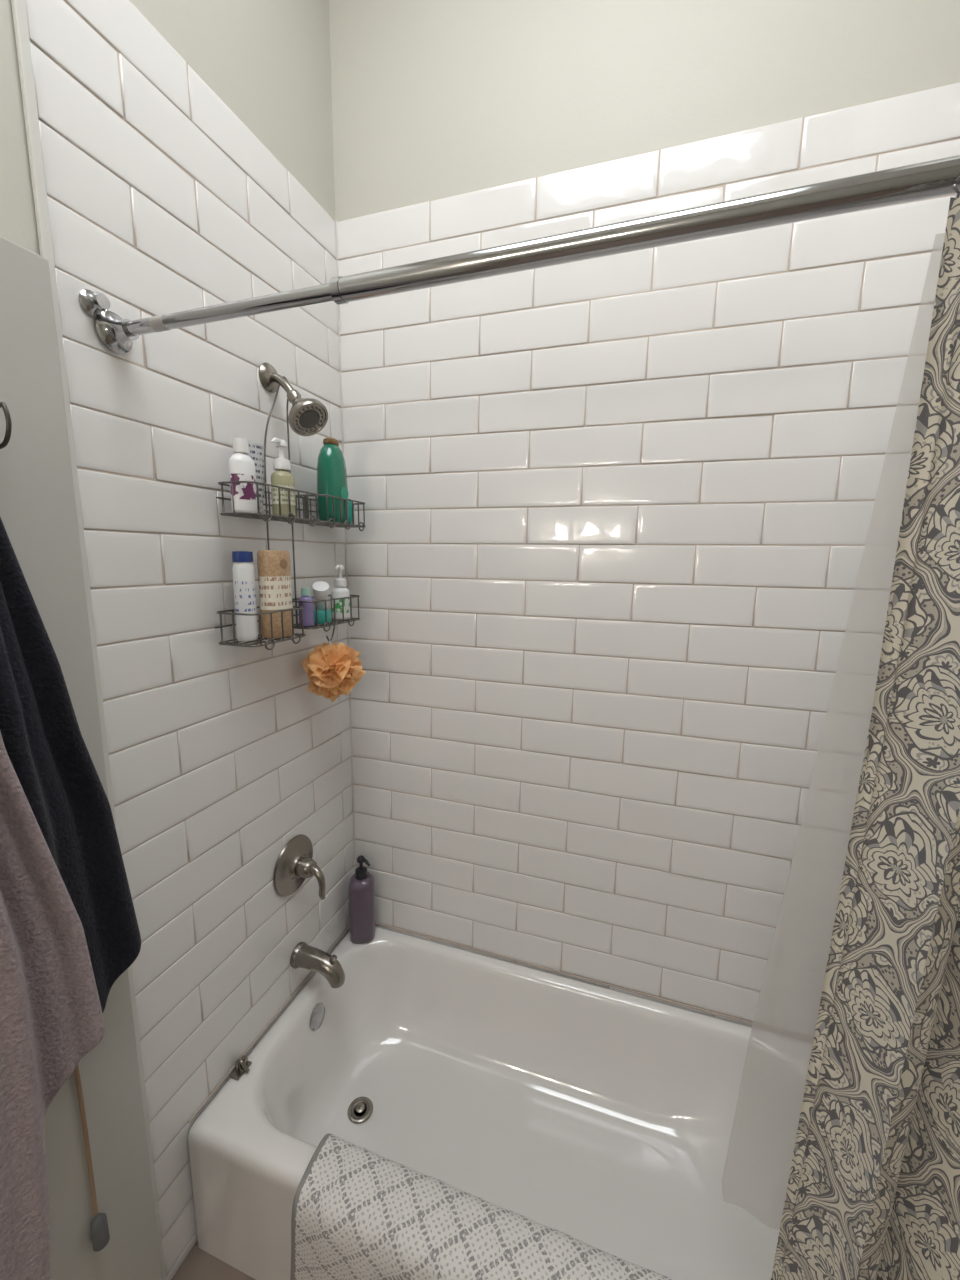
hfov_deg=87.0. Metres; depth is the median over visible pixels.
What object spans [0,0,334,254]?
wall
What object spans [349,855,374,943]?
shampoo bottle
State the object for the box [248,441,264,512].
tube
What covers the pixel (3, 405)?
towel hook
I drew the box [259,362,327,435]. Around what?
shower head
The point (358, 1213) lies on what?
bath mat
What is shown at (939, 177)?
shower curtain rod
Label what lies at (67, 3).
grout
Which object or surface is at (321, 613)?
jar
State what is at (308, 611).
bottle
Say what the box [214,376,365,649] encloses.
shower caddy
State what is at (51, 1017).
bath towel
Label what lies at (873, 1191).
shower curtain
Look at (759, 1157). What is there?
shower curtain liner
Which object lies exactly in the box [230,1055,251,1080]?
metal clip
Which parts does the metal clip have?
knob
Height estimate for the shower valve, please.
0.174 m
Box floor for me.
[171,1241,255,1279]
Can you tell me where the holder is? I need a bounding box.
[348,499,353,523]
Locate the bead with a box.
[335,194,955,868]
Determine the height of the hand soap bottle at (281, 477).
0.186 m
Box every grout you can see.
[30,0,353,1200]
[337,82,959,1021]
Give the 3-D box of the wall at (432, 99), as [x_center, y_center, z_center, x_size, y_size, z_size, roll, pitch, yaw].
[0.631,-0.271,1.393,2.470,3.650,0.114,4,10,18]
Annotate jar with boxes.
[314,609,331,623]
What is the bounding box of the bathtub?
[188,922,779,1279]
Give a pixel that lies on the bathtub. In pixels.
(600, 1117)
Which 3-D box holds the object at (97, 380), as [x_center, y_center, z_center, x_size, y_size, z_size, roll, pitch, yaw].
[-0.570,0.125,1.350,0.039,2.687,0.828,4,10,18]
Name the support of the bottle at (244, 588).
in the shower caddy
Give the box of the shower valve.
[273,834,325,899]
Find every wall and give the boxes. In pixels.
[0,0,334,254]
[329,0,959,220]
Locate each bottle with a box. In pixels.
[229,438,257,512]
[232,551,257,640]
[257,550,292,637]
[271,438,295,516]
[298,588,314,626]
[317,437,348,522]
[331,565,349,619]
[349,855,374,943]
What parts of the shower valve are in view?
lever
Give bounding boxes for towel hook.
[0,402,11,448]
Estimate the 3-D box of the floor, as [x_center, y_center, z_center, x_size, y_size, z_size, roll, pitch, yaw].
[0.126,1.742,0.092,2.570,0.080,3.470,4,10,18]
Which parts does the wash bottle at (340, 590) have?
pump stem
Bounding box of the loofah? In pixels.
[303,639,365,701]
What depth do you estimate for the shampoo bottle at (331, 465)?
1.43 m
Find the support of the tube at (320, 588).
on the jar
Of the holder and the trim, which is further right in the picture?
the holder
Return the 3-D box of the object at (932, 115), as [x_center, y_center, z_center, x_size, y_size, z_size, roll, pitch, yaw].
[0.279,0.111,1.507,1.537,2.687,0.008,4,10,18]
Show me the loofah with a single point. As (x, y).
(333, 670)
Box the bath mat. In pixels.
[290,1133,671,1279]
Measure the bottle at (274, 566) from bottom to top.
0.213 m
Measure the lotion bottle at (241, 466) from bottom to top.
0.165 m
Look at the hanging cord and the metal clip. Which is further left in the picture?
the hanging cord
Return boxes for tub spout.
[290,942,344,987]
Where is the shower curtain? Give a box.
[771,197,959,1279]
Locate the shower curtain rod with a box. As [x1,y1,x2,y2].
[94,155,959,353]
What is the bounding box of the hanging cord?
[74,1064,109,1251]
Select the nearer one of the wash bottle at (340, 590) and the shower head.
the shower head
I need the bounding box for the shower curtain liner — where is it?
[722,233,944,1228]
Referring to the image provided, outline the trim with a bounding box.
[11,0,166,1279]
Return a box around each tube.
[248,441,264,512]
[313,581,328,609]
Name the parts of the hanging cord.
cord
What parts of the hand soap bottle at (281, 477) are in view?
pump stem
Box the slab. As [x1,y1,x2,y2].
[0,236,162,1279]
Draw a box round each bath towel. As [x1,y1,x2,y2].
[0,517,140,1013]
[0,732,103,1279]
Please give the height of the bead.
2.340 m
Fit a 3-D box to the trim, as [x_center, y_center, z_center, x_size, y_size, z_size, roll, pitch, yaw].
[-0.716,0.188,0.956,0.009,2.690,0.016,4,10,18]
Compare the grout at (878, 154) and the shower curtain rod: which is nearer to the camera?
the shower curtain rod

